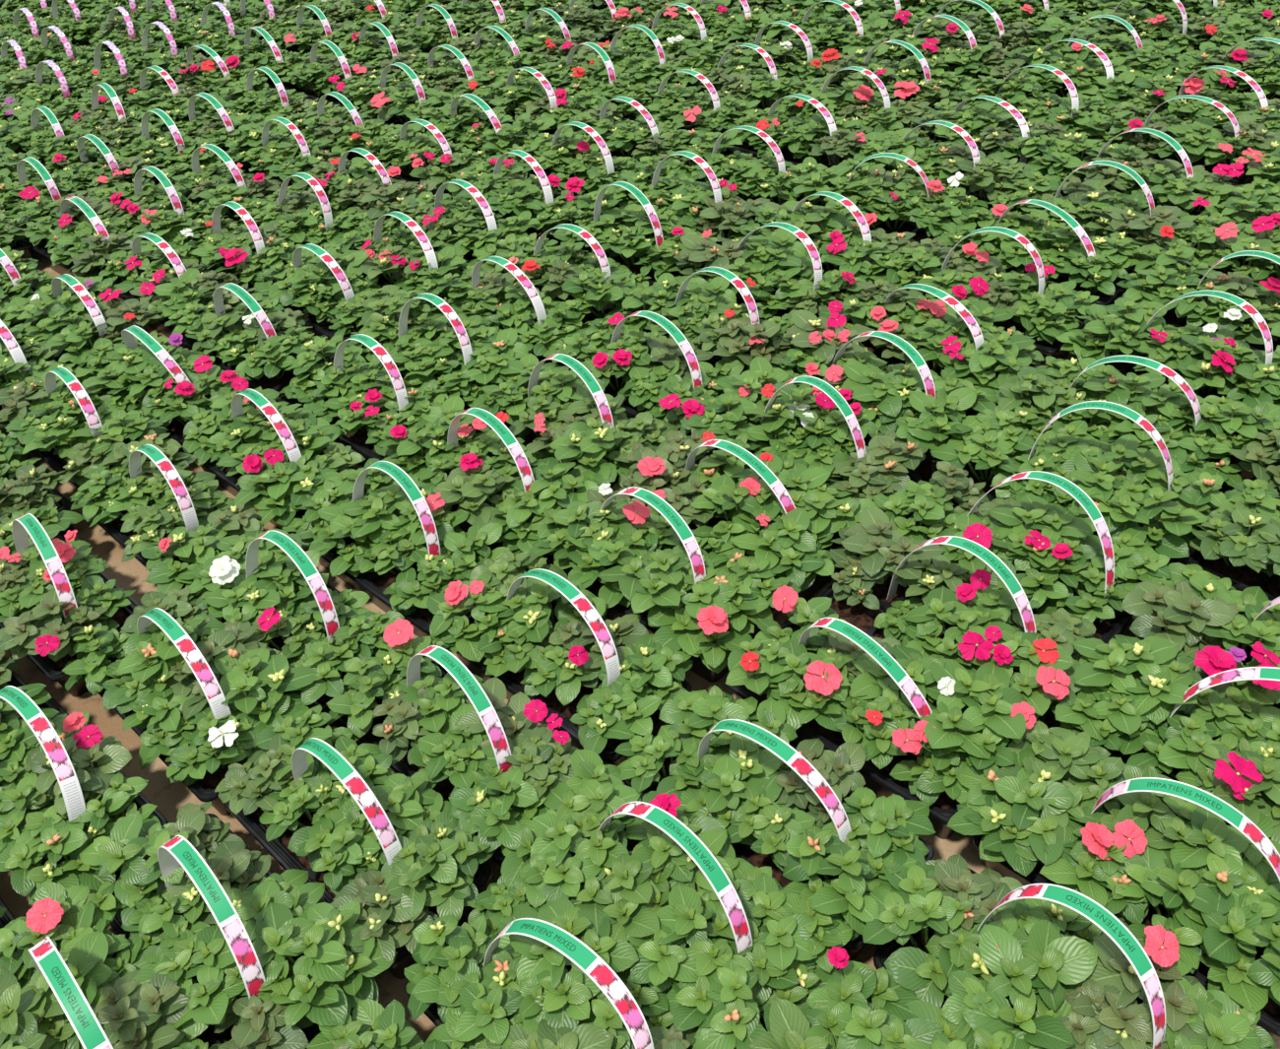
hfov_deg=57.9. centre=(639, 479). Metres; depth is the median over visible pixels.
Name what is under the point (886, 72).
plant
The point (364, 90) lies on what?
plant
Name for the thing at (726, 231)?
plant
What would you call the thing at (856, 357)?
plant
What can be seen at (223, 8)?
plant label
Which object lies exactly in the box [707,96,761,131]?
plant
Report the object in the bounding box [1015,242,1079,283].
plant
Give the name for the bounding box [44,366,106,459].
plant label
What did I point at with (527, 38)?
plant
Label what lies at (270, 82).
plant
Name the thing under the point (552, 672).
plant
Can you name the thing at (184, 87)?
plant
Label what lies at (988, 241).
plant
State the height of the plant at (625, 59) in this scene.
0.075 m
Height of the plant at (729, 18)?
0.062 m
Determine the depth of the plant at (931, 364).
1.58 m
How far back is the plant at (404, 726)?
1.12 m
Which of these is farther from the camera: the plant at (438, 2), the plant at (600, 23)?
the plant at (438, 2)
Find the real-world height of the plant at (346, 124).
0.058 m
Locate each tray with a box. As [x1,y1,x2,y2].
[0,0,65,20]
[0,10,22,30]
[0,15,61,62]
[0,40,21,65]
[0,51,51,94]
[0,69,106,124]
[0,92,51,147]
[0,108,107,174]
[0,141,40,179]
[0,166,94,242]
[0,197,34,262]
[0,232,34,262]
[0,238,56,328]
[0,301,72,424]
[0,362,168,490]
[0,421,73,538]
[0,506,140,697]
[0,648,26,687]
[0,683,168,916]
[0,881,221,1048]
[0,896,15,928]
[2,275,162,368]
[5,195,84,242]
[6,670,26,687]
[8,31,105,78]
[16,150,97,174]
[20,194,155,299]
[22,4,115,46]
[32,229,152,299]
[44,139,164,200]
[51,90,162,153]
[61,51,155,104]
[62,0,90,17]
[62,587,318,815]
[64,801,396,1048]
[66,160,156,200]
[68,0,144,25]
[69,15,164,63]
[69,429,262,594]
[70,37,89,46]
[74,330,251,462]
[89,177,221,244]
[92,478,240,589]
[98,240,250,348]
[102,123,221,185]
[103,375,250,462]
[110,274,237,348]
[114,69,207,130]
[115,38,200,90]
[121,0,208,45]
[123,0,183,12]
[153,91,265,160]
[158,17,261,58]
[158,147,281,226]
[164,282,334,402]
[167,0,253,17]
[167,213,304,292]
[169,54,265,110]
[176,528,404,727]
[178,253,286,292]
[181,332,334,402]
[182,377,365,534]
[192,434,357,534]
[206,0,305,54]
[214,704,494,978]
[217,33,310,90]
[219,74,318,136]
[220,581,359,727]
[224,114,340,193]
[231,183,372,263]
[252,247,408,341]
[269,0,347,23]
[269,16,358,63]
[277,334,464,466]
[280,54,382,114]
[281,287,408,341]
[281,457,510,639]
[284,80,364,114]
[284,99,402,172]
[295,156,437,234]
[305,999,467,1048]
[321,219,476,324]
[325,0,423,53]
[325,618,578,866]
[335,72,465,134]
[338,30,443,85]
[345,288,528,432]
[356,105,461,134]
[356,243,464,324]
[358,123,491,198]
[372,0,459,25]
[373,394,599,555]
[375,191,539,265]
[380,14,488,67]
[383,322,504,432]
[396,53,515,114]
[404,875,699,1048]
[413,264,593,366]
[414,96,556,159]
[423,0,528,38]
[426,550,693,766]
[431,290,593,366]
[441,33,560,86]
[447,154,590,248]
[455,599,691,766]
[467,0,571,31]
[469,74,608,140]
[471,353,679,487]
[473,232,651,328]
[489,16,604,62]
[501,282,635,328]
[506,128,641,214]
[512,55,646,115]
[527,483,801,682]
[535,0,650,48]
[542,312,744,436]
[543,184,717,286]
[553,233,705,286]
[563,39,693,103]
[564,102,704,180]
[576,0,678,26]
[604,272,814,402]
[611,78,761,155]
[611,429,880,603]
[612,154,769,245]
[614,685,935,959]
[617,17,741,63]
[620,104,735,155]
[655,0,779,44]
[660,45,802,117]
[666,128,828,222]
[673,229,865,349]
[681,356,927,522]
[684,26,779,44]
[701,422,921,522]
[706,0,819,38]
[718,33,843,92]
[723,584,1042,838]
[726,100,867,173]
[726,140,861,173]
[727,196,922,291]
[748,946,1044,1048]
[754,8,895,62]
[769,75,930,133]
[770,230,913,291]
[773,309,998,482]
[775,37,881,62]
[790,157,988,266]
[792,370,979,482]
[798,0,933,38]
[810,194,977,266]
[815,507,1095,723]
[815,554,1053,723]
[818,278,1044,405]
[820,43,971,129]
[843,0,958,18]
[844,128,1039,227]
[861,164,993,227]
[862,853,1275,1048]
[872,25,1020,91]
[872,460,1171,643]
[875,237,1099,366]
[884,55,1003,91]
[898,10,1050,65]
[902,98,1074,176]
[904,499,1141,643]
[910,265,1093,366]
[930,131,1069,176]
[930,405,1225,565]
[932,203,1163,305]
[937,0,1079,46]
[948,71,1116,157]
[958,227,1137,305]
[976,103,1105,157]
[986,45,1153,131]
[987,169,1197,267]
[994,80,1107,131]
[995,356,1279,509]
[1017,0,1099,19]
[1025,392,1244,509]
[1026,131,1235,225]
[1028,16,1182,85]
[1049,634,1279,843]
[1055,297,1279,440]
[1068,1,1225,69]
[1076,101,1279,186]
[1086,0,1243,40]
[1115,241,1279,353]
[1121,562,1279,708]
[1125,73,1279,172]
[1138,102,1267,172]
[1168,196,1279,298]
[1170,41,1279,112]
[1175,72,1279,112]
[1186,478,1279,613]
[1190,0,1264,14]
[1196,15,1279,66]
[1199,156,1279,241]
[1227,414,1279,506]
[1231,3,1279,50]
[1242,138,1279,187]
[1253,0,1279,18]
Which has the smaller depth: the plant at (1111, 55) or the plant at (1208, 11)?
the plant at (1111, 55)
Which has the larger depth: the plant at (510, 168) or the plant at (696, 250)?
the plant at (510, 168)
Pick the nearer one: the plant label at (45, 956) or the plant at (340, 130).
the plant label at (45, 956)
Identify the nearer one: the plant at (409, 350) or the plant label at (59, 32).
the plant at (409, 350)
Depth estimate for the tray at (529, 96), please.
2.35 m
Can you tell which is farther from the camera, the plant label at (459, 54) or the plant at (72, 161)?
the plant label at (459, 54)
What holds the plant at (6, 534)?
on the tray at (33, 625)
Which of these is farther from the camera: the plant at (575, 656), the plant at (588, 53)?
the plant at (588, 53)
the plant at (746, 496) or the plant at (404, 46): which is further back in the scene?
the plant at (404, 46)
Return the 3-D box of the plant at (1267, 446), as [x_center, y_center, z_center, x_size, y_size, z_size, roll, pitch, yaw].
[0.758,-0.040,1.308,0.126,0.081,0.127,-7,39,0]
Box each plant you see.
[0,0,15,11]
[0,31,25,45]
[0,40,21,55]
[0,51,17,59]
[0,56,18,82]
[0,58,33,71]
[0,67,35,93]
[0,70,52,101]
[0,93,19,102]
[0,100,51,122]
[0,116,10,143]
[0,119,31,153]
[0,141,13,153]
[0,148,15,171]
[0,168,18,208]
[0,181,38,209]
[0,199,21,238]
[0,238,12,250]
[0,246,38,281]
[0,262,43,283]
[0,281,33,311]
[0,301,18,339]
[0,350,53,424]
[0,351,14,383]
[0,380,57,422]
[0,421,8,433]
[0,463,65,518]
[0,506,84,561]
[0,526,13,548]
[0,540,36,590]
[0,559,68,622]
[0,588,114,661]
[0,709,27,748]
[0,726,38,789]
[0,771,55,858]
[0,803,120,903]
[0,905,6,916]
[0,918,30,988]
[0,965,82,1048]
[1,96,25,117]
[2,273,38,328]
[2,284,58,326]
[2,337,60,364]
[3,881,114,984]
[4,0,41,8]
[4,710,89,782]
[5,723,132,825]
[6,15,50,36]
[8,38,50,64]
[8,186,49,216]
[12,475,73,538]
[14,82,56,107]
[16,194,74,224]
[16,529,90,574]
[16,916,158,1048]
[20,84,62,108]
[21,69,67,86]
[21,414,92,457]
[22,6,60,32]
[24,171,58,189]
[24,362,89,399]
[24,437,156,490]
[26,0,65,9]
[26,31,71,61]
[27,169,85,202]
[31,122,71,139]
[33,542,109,606]
[34,384,115,420]
[39,4,71,19]
[41,74,80,90]
[42,15,64,27]
[43,79,87,99]
[44,151,94,176]
[44,190,94,221]
[45,212,94,251]
[48,39,91,59]
[49,16,76,38]
[49,95,77,119]
[51,101,88,124]
[52,333,94,368]
[56,275,133,314]
[58,434,116,485]
[59,139,116,165]
[60,162,98,174]
[61,59,100,86]
[62,9,88,22]
[62,45,103,65]
[62,624,128,695]
[63,90,111,113]
[64,87,102,103]
[65,10,115,35]
[65,233,131,278]
[66,130,107,149]
[68,0,101,10]
[68,771,160,859]
[71,111,107,142]
[74,288,134,323]
[75,395,139,442]
[80,51,116,74]
[81,43,164,63]
[81,298,162,345]
[82,343,158,399]
[83,169,133,198]
[83,217,139,248]
[84,151,127,171]
[86,28,121,52]
[87,68,113,90]
[88,116,140,147]
[89,182,135,214]
[89,475,164,532]
[90,155,135,180]
[91,95,130,119]
[98,15,140,38]
[98,247,152,283]
[100,58,133,70]
[101,429,197,487]
[102,127,152,157]
[102,655,191,713]
[104,1,137,18]
[104,153,164,187]
[107,192,146,228]
[107,359,200,413]
[108,0,144,8]
[110,813,352,1048]
[111,109,162,129]
[112,330,180,346]
[114,81,153,106]
[115,43,140,64]
[115,612,225,683]
[118,256,165,289]
[119,27,149,42]
[119,149,207,185]
[120,200,174,228]
[120,506,187,562]
[120,587,210,639]
[121,881,210,963]
[122,69,155,84]
[122,692,197,768]
[123,69,170,91]
[124,88,155,112]
[124,123,166,144]
[125,0,144,12]
[125,87,167,117]
[128,106,205,130]
[128,240,174,274]
[128,268,169,310]
[129,0,168,26]
[129,38,166,55]
[133,30,163,52]
[134,12,157,31]
[135,10,179,31]
[135,139,178,170]
[136,185,187,210]
[138,208,193,242]
[140,521,228,594]
[142,52,186,82]
[143,42,178,60]
[145,378,210,427]
[149,83,170,104]
[149,193,199,220]
[153,109,199,131]
[154,130,192,146]
[154,479,234,535]
[156,83,207,116]
[158,9,193,21]
[158,83,199,97]
[158,164,192,185]
[160,332,203,370]
[161,136,221,165]
[161,259,218,282]
[163,356,225,393]
[164,300,231,340]
[164,619,272,720]
[165,705,255,786]
[166,53,200,67]
[167,0,199,10]
[167,220,214,255]
[169,60,217,86]
[171,171,219,202]
[171,199,215,226]
[173,147,226,175]
[175,23,219,55]
[176,555,242,621]
[177,12,208,24]
[178,0,209,16]
[178,44,261,58]
[183,190,268,226]
[183,269,250,304]
[183,355,251,409]
[189,232,231,266]
[189,645,318,754]
[190,0,222,17]
[190,30,227,57]
[191,17,226,26]
[191,162,245,183]
[191,213,240,235]
[191,231,255,278]
[192,501,262,552]
[193,60,223,95]
[194,54,213,63]
[196,183,257,220]
[200,30,244,58]
[200,127,240,151]
[200,377,281,432]
[201,1,234,17]
[204,573,296,629]
[205,425,261,470]
[206,1,246,25]
[207,76,244,98]
[209,59,230,71]
[210,111,253,131]
[210,328,267,366]
[210,868,324,960]
[214,55,254,83]
[215,442,290,485]
[218,162,255,184]
[222,225,248,238]
[223,66,265,87]
[224,138,257,167]
[224,248,285,284]
[225,90,268,113]
[228,112,265,150]
[229,0,252,7]
[229,401,329,444]
[231,197,272,226]
[232,0,264,24]
[233,144,264,173]
[233,161,306,193]
[233,453,339,526]
[235,114,288,152]
[235,335,298,382]
[236,899,396,1026]
[241,66,290,90]
[241,172,281,198]
[242,308,311,346]
[245,19,270,40]
[245,38,280,63]
[247,97,279,118]
[247,207,372,263]
[249,147,294,182]
[252,261,310,300]
[253,203,284,226]
[253,605,321,665]
[254,17,289,43]
[254,236,304,270]
[259,770,342,863]
[261,183,306,201]
[262,550,328,610]
[263,207,326,243]
[266,33,298,61]
[268,270,330,307]
[269,0,309,16]
[269,418,341,461]
[271,187,330,216]
[274,133,332,159]
[275,16,319,44]
[275,248,342,276]
[279,357,333,400]
[280,50,310,78]
[284,44,344,63]
[284,111,319,133]
[285,334,366,383]
[288,587,370,637]
[290,27,328,51]
[291,0,317,17]
[291,282,355,322]
[293,247,369,289]
[294,224,343,248]
[295,798,381,895]
[300,113,333,139]
[301,196,350,229]
[302,99,338,127]
[303,735,394,812]
[306,117,365,154]
[306,149,340,169]
[307,494,479,639]
[308,500,402,576]
[310,157,367,178]
[313,20,356,38]
[315,170,360,208]
[320,0,347,16]
[320,149,369,172]
[321,229,375,254]
[323,387,384,435]
[325,0,357,23]
[325,58,373,81]
[325,654,406,737]
[327,74,366,105]
[328,297,384,335]
[329,861,439,961]
[330,24,358,45]
[330,178,380,209]
[331,124,383,160]
[335,79,388,109]
[336,0,368,14]
[337,655,505,866]
[338,30,387,61]
[338,156,392,197]
[339,118,381,131]
[341,477,445,543]
[345,314,415,362]
[347,284,400,318]
[348,529,428,575]
[350,166,410,202]
[350,369,424,412]
[351,0,388,18]
[352,4,383,31]
[352,64,382,98]
[352,181,406,222]
[357,29,398,53]
[357,86,403,120]
[358,133,410,167]
[359,11,408,41]
[359,239,402,278]
[360,245,421,284]
[363,3,404,18]
[364,53,392,69]
[364,405,425,456]
[365,72,407,103]
[366,618,450,685]
[370,87,419,124]
[370,333,433,378]
[371,675,437,765]
[372,0,396,4]
[373,418,465,483]
[375,123,434,148]
[377,379,464,429]
[378,38,422,60]
[379,153,452,198]
[379,224,426,254]
[380,21,416,39]
[380,492,469,556]
[380,808,494,921]
[383,549,469,616]
[386,180,437,202]
[387,0,413,14]
[387,79,427,91]
[390,343,463,386]
[392,245,466,292]
[395,99,436,123]
[396,11,423,23]
[396,145,452,182]
[398,24,438,53]
[398,48,443,68]
[401,238,445,261]
[404,14,432,30]
[404,908,538,1025]
[404,913,499,1023]
[407,66,456,91]
[407,315,455,346]
[409,53,449,73]
[409,131,454,165]
[411,205,457,235]
[412,24,451,51]
[412,39,448,67]
[414,191,456,206]
[417,394,489,454]
[418,88,465,120]
[419,451,492,500]
[422,443,528,555]
[423,3,456,26]
[423,140,475,166]
[424,954,523,1048]
[425,152,475,190]
[426,571,511,661]
[431,0,459,9]
[431,58,478,83]
[438,196,479,218]
[440,11,474,33]
[440,522,510,586]
[441,39,489,64]
[442,264,503,298]
[447,169,493,199]
[448,148,491,173]
[448,757,546,852]
[451,77,491,105]
[453,12,490,34]
[453,122,490,156]
[453,411,526,469]
[454,33,501,59]
[454,676,538,748]
[455,154,524,181]
[455,327,528,384]
[456,204,558,248]
[456,205,507,246]
[456,290,510,329]
[458,32,488,55]
[458,106,506,131]
[467,0,495,11]
[467,875,541,934]
[469,267,534,316]
[472,67,515,89]
[477,41,511,62]
[477,623,554,676]
[479,896,639,1035]
[480,307,536,335]
[482,0,510,7]
[485,1018,634,1048]
[486,9,528,26]
[488,85,532,121]
[488,99,575,140]
[489,23,523,45]
[490,479,564,554]
[492,448,559,487]
[493,699,578,811]
[495,51,549,75]
[496,74,536,107]
[496,576,607,648]
[499,16,538,40]
[499,353,565,397]
[500,40,539,74]
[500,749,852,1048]
[501,172,527,184]
[507,232,558,258]
[508,393,576,438]
[509,254,560,291]
[512,62,566,83]
[513,35,533,52]
[514,132,562,158]
[518,32,567,58]
[518,163,630,214]
[519,18,569,38]
[519,639,599,704]
[525,412,601,462]
[527,174,561,211]
[527,500,629,569]
[530,198,567,234]
[533,299,591,339]
[535,1,569,25]
[535,86,575,115]
[538,242,593,268]
[539,0,571,7]
[540,98,574,132]
[542,328,608,370]
[542,546,776,682]
[543,37,583,61]
[543,177,590,211]
[548,613,649,687]
[549,68,575,89]
[549,128,599,175]
[549,413,642,484]
[551,55,582,86]
[553,23,617,48]
[554,3,594,31]
[556,0,592,13]
[558,88,608,116]
[560,67,601,98]
[563,40,609,66]
[565,184,626,225]
[566,522,652,608]
[567,130,692,180]
[568,60,604,81]
[568,850,695,941]
[569,140,621,178]
[569,680,662,754]
[570,312,625,348]
[572,213,625,255]
[573,102,627,132]
[573,254,632,283]
[574,7,605,27]
[574,12,608,40]
[577,348,640,392]
[580,118,619,154]
[581,167,623,192]
[584,44,633,71]
[586,483,645,523]
[591,226,655,267]
[592,3,666,26]
[597,18,634,42]
[597,633,693,710]
[598,122,658,158]
[599,0,639,16]
[605,72,646,99]
[607,119,639,132]
[611,6,650,38]
[611,440,691,506]
[613,45,644,65]
[615,0,648,22]
[615,198,764,239]
[619,154,680,199]
[619,268,651,287]
[620,489,692,551]
[625,792,733,892]
[626,208,693,251]
[633,0,678,22]
[633,239,684,281]
[635,189,685,214]
[635,272,707,310]
[635,336,712,383]
[638,51,673,59]
[640,17,661,31]
[643,375,720,434]
[646,126,704,154]
[647,173,697,208]
[647,555,769,673]
[648,82,706,113]
[649,1024,699,1048]
[652,429,715,483]
[653,34,690,61]
[655,4,703,31]
[655,457,844,603]
[659,187,708,232]
[659,523,738,570]
[660,60,721,92]
[665,938,812,1048]
[666,225,717,268]
[671,0,716,13]
[671,82,794,117]
[673,233,752,282]
[674,1,721,27]
[674,25,718,41]
[675,733,790,844]
[678,35,727,57]
[678,178,740,221]
[680,45,729,68]
[681,387,762,441]
[682,170,818,222]
[683,105,740,136]
[683,128,742,164]
[683,432,779,493]
[685,841,783,948]
[686,359,744,395]
[688,312,748,361]
[689,153,744,183]
[690,473,784,552]
[697,32,741,57]
[699,0,741,16]
[702,237,738,264]
[704,274,851,349]
[705,5,742,35]
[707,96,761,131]
[707,547,801,624]
[708,70,755,105]
[708,698,797,788]
[709,56,762,82]
[710,356,789,427]
[711,316,806,370]
[717,150,757,164]
[717,300,764,324]
[718,40,755,60]
[721,8,753,27]
[721,183,769,232]
[721,450,831,521]
[723,637,808,701]
[725,12,768,42]
[725,783,828,870]
[727,205,792,239]
[728,872,852,1013]
[729,507,835,591]
[737,67,769,97]
[740,0,780,13]
[741,40,783,69]
[745,107,789,131]
[745,266,814,318]
[745,313,814,354]
[745,382,837,457]
[748,997,837,1048]
[749,118,799,157]
[750,7,776,35]
[751,169,804,204]
[754,584,846,652]
[755,56,842,92]
[758,40,806,80]
[762,75,802,103]
[762,201,789,230]
[768,2,800,16]
[768,639,866,731]
[771,256,825,287]
[772,156,828,198]
[773,100,815,140]
[774,738,865,828]
[777,75,842,110]
[777,309,874,378]
[779,38,825,71]
[780,8,819,33]
[782,196,867,244]
[782,825,917,940]
[787,481,880,549]
[790,165,864,206]
[795,48,839,79]
[798,0,842,17]
[799,111,861,143]
[803,946,943,1048]
[804,401,879,458]
[805,362,873,404]
[806,227,862,270]
[808,127,867,166]
[811,268,865,307]
[814,631,900,695]
[817,0,846,8]
[818,297,888,342]
[819,15,868,50]
[820,55,865,86]
[821,212,877,246]
[824,0,862,25]
[828,31,872,55]
[830,78,959,129]
[831,431,927,491]
[831,560,885,609]
[833,341,895,372]
[833,697,924,768]
[834,43,890,77]
[834,104,875,129]
[835,361,934,433]
[838,84,895,117]
[846,63,895,94]
[847,10,887,30]
[849,128,866,142]
[849,321,1040,405]
[849,644,965,722]
[861,227,922,272]
[863,167,913,190]
[865,187,930,231]
[867,8,921,32]
[867,306,927,360]
[872,37,911,62]
[873,80,930,129]
[873,867,1143,1007]
[875,246,954,299]
[876,60,908,82]
[876,362,938,392]
[879,25,932,60]
[883,71,923,101]
[883,175,947,212]
[885,154,938,179]
[885,294,948,341]
[888,54,949,96]
[889,706,1000,806]
[890,5,933,23]
[892,37,943,72]
[894,319,973,374]
[898,15,943,41]
[901,585,1009,672]
[903,999,1044,1048]
[904,237,969,275]
[905,198,965,239]
[905,554,990,605]
[908,78,961,110]
[908,139,959,173]
[912,0,952,17]
[912,657,1042,773]
[913,12,946,38]
[915,36,945,56]
[916,98,971,138]
[916,267,997,304]
[917,460,991,517]
[920,19,980,46]
[920,35,1032,65]
[925,853,1023,951]
[926,141,985,179]
[926,171,988,222]
[927,49,964,82]
[929,298,1014,343]
[930,69,971,101]
[932,221,998,262]
[936,511,1023,574]
[937,0,976,19]
[937,38,981,70]
[940,900,1098,1048]
[944,332,1035,392]
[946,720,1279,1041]
[946,761,1103,876]
[948,84,993,111]
[951,569,1032,628]
[952,203,1017,244]
[956,620,1083,718]
[957,241,1006,287]
[960,0,1010,26]
[960,74,1003,104]
[964,126,1022,153]
[968,276,1022,324]
[970,232,1055,271]
[970,325,1044,364]
[975,405,1052,454]
[978,89,1028,113]
[984,33,1025,51]
[987,493,1101,571]
[989,3,1032,34]
[989,71,1052,104]
[989,262,1057,318]
[989,446,1081,504]
[989,529,1088,611]
[990,208,1052,245]
[991,720,1125,818]
[994,897,1102,992]
[995,115,1041,136]
[997,45,1063,76]
[1003,169,1063,199]
[1007,98,1061,122]
[1011,204,1182,267]
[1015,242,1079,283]
[1019,0,1061,8]
[1021,11,1065,44]
[1024,221,1097,258]
[1026,194,1088,226]
[1030,1,1079,23]
[1031,91,1071,123]
[1031,280,1099,326]
[1034,176,1112,222]
[1034,981,1128,1048]
[1035,356,1106,390]
[1039,813,1163,925]
[1042,468,1151,531]
[1043,52,1087,90]
[1043,64,1105,97]
[1044,106,1108,138]
[1046,131,1110,174]
[1052,389,1119,440]
[1059,41,1111,62]
[1060,168,1211,225]
[1060,670,1231,826]
[1063,913,1208,1048]
[1069,202,1121,245]
[1069,251,1132,295]
[1071,357,1165,425]
[1071,634,1202,724]
[1073,0,1097,16]
[1073,57,1127,89]
[1075,156,1139,193]
[1078,9,1104,37]
[1082,231,1163,282]
[1085,70,1142,104]
[1086,182,1149,226]
[1087,11,1143,40]
[1088,131,1256,186]
[1089,51,1128,75]
[1090,142,1143,161]
[1099,31,1200,69]
[1101,205,1195,249]
[1104,834,1251,975]
[1108,163,1175,206]
[1108,378,1212,441]
[1109,486,1208,557]
[1113,68,1153,99]
[1113,327,1203,381]
[1115,261,1204,311]
[1117,157,1183,184]
[1119,118,1177,159]
[1125,89,1169,115]
[1129,204,1197,238]
[1131,17,1170,47]
[1132,73,1192,115]
[1135,626,1279,707]
[1138,0,1184,10]
[1138,12,1189,40]
[1142,470,1225,537]
[1143,114,1192,139]
[1143,323,1214,356]
[1145,974,1275,1048]
[1148,308,1279,353]
[1157,15,1225,53]
[1159,33,1200,54]
[1159,562,1247,618]
[1162,96,1221,123]
[1162,333,1259,395]
[1164,277,1244,329]
[1164,645,1279,740]
[1168,222,1238,271]
[1170,60,1218,87]
[1174,163,1232,206]
[1174,427,1243,486]
[1175,41,1246,79]
[1182,76,1236,117]
[1183,239,1278,298]
[1185,196,1256,255]
[1186,548,1278,613]
[1187,5,1243,38]
[1190,500,1279,576]
[1192,308,1241,375]
[1194,109,1239,135]
[1196,24,1244,51]
[1196,735,1279,843]
[1199,270,1257,316]
[1201,603,1279,706]
[1202,63,1253,93]
[1203,48,1278,87]
[1203,130,1260,170]
[1205,0,1242,21]
[1208,235,1279,286]
[1216,0,1263,14]
[1216,301,1279,343]
[1216,361,1279,408]
[1217,114,1279,158]
[1220,705,1279,762]
[1221,15,1265,45]
[1225,156,1279,210]
[1231,7,1275,37]
[1235,100,1279,131]
[1235,344,1279,386]
[1236,212,1279,264]
[1238,276,1279,323]
[1245,870,1279,923]
[1248,98,1279,127]
[1248,414,1279,461]
[1250,460,1279,506]
[1251,200,1279,241]
[1254,516,1279,575]
[1255,138,1279,162]
[1261,16,1279,35]
[1268,78,1279,94]
[1274,26,1279,45]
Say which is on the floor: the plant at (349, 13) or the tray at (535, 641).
the tray at (535, 641)
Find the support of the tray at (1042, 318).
on the floor
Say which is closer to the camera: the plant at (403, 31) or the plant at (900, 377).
the plant at (900, 377)
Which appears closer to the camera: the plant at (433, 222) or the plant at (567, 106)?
the plant at (433, 222)
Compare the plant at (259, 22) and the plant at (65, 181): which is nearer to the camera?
the plant at (65, 181)
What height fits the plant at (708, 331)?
0.068 m
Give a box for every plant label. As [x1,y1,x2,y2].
[0,39,27,69]
[0,248,22,285]
[0,319,29,372]
[0,685,88,828]
[11,512,77,628]
[13,7,39,37]
[16,156,61,201]
[25,0,47,8]
[27,936,113,1048]
[30,106,65,147]
[35,60,70,102]
[41,25,74,65]
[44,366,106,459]
[51,273,110,337]
[52,0,87,41]
[60,195,114,254]
[77,133,124,180]
[91,82,129,143]
[93,40,128,84]
[108,6,134,41]
[109,0,136,14]
[121,324,191,387]
[128,444,198,533]
[131,232,194,300]
[133,165,184,215]
[137,607,231,718]
[139,65,187,117]
[140,108,185,153]
[141,21,178,61]
[145,0,177,21]
[157,833,265,998]
[186,44,229,82]
[188,92,235,138]
[192,143,248,203]
[200,1,235,52]
[211,200,265,271]
[213,282,276,338]
[231,387,301,461]
[240,0,275,33]
[244,26,285,82]
[245,530,339,644]
[246,66,288,109]
[261,117,310,164]
[277,172,333,231]
[291,737,401,865]
[292,243,360,322]
[296,4,331,49]
[310,40,352,100]
[317,91,364,128]
[333,333,408,412]
[338,147,391,201]
[349,0,387,28]
[352,460,440,555]
[359,21,399,77]
[373,211,438,276]
[380,62,425,106]
[398,293,475,383]
[399,119,454,179]
[406,644,512,771]
[416,3,457,45]
[427,44,474,92]
[434,179,497,230]
[447,407,534,517]
[449,93,502,137]
[461,0,506,24]
[471,256,546,344]
[474,25,519,63]
[483,917,653,1048]
[493,149,553,219]
[506,66,557,129]
[506,568,620,686]
[524,7,571,53]
[527,353,614,460]
[533,223,612,310]
[551,121,614,178]
[566,42,617,104]
[569,0,618,39]
[593,181,663,260]
[597,801,753,952]
[599,96,659,146]
[600,486,705,601]
[609,24,665,71]
[610,310,702,386]
[651,2,706,48]
[651,151,721,231]
[656,68,720,131]
[674,266,759,349]
[685,439,795,513]
[698,718,851,841]
[700,0,751,42]
[711,125,785,200]
[717,43,777,106]
[735,222,822,315]
[754,20,813,79]
[761,375,866,457]
[768,94,836,165]
[792,191,871,261]
[798,617,932,756]
[801,0,863,46]
[820,65,890,108]
[832,330,936,398]
[838,0,900,25]
[847,152,931,197]
[863,39,931,102]
[884,283,983,350]
[886,535,1036,632]
[898,120,979,195]
[911,14,976,70]
[932,0,1004,48]
[941,226,1044,294]
[955,95,1029,163]
[966,470,1114,622]
[977,883,1165,1048]
[997,64,1079,127]
[997,198,1096,288]
[1027,400,1172,500]
[1042,0,1049,10]
[1042,38,1113,87]
[1054,160,1154,215]
[1066,14,1142,63]
[1069,355,1201,433]
[1090,776,1279,881]
[1096,128,1193,211]
[1108,0,1187,47]
[1139,290,1273,364]
[1144,94,1239,164]
[1158,666,1279,738]
[1176,64,1268,126]
[1196,250,1279,290]
[1222,37,1279,64]
[1240,596,1279,649]
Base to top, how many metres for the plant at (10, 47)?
0.078 m
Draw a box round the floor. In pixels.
[0,104,1279,1048]
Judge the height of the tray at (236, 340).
0.106 m
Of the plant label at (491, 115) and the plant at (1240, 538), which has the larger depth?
the plant label at (491, 115)
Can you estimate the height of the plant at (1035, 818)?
0.068 m
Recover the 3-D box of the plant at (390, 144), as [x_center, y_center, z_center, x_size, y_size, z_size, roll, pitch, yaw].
[-0.489,-0.640,2.263,0.128,0.064,0.107,-7,39,0]
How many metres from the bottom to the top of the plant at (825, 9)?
0.080 m
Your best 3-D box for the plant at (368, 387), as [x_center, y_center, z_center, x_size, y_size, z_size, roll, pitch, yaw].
[-0.338,-0.117,1.587,0.115,0.068,0.107,-7,39,0]
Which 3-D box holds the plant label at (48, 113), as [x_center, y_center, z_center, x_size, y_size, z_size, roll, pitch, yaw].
[-1.257,-0.738,2.463,0.032,0.104,0.156,-34,46,-30]
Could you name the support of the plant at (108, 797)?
on the tray at (38, 841)

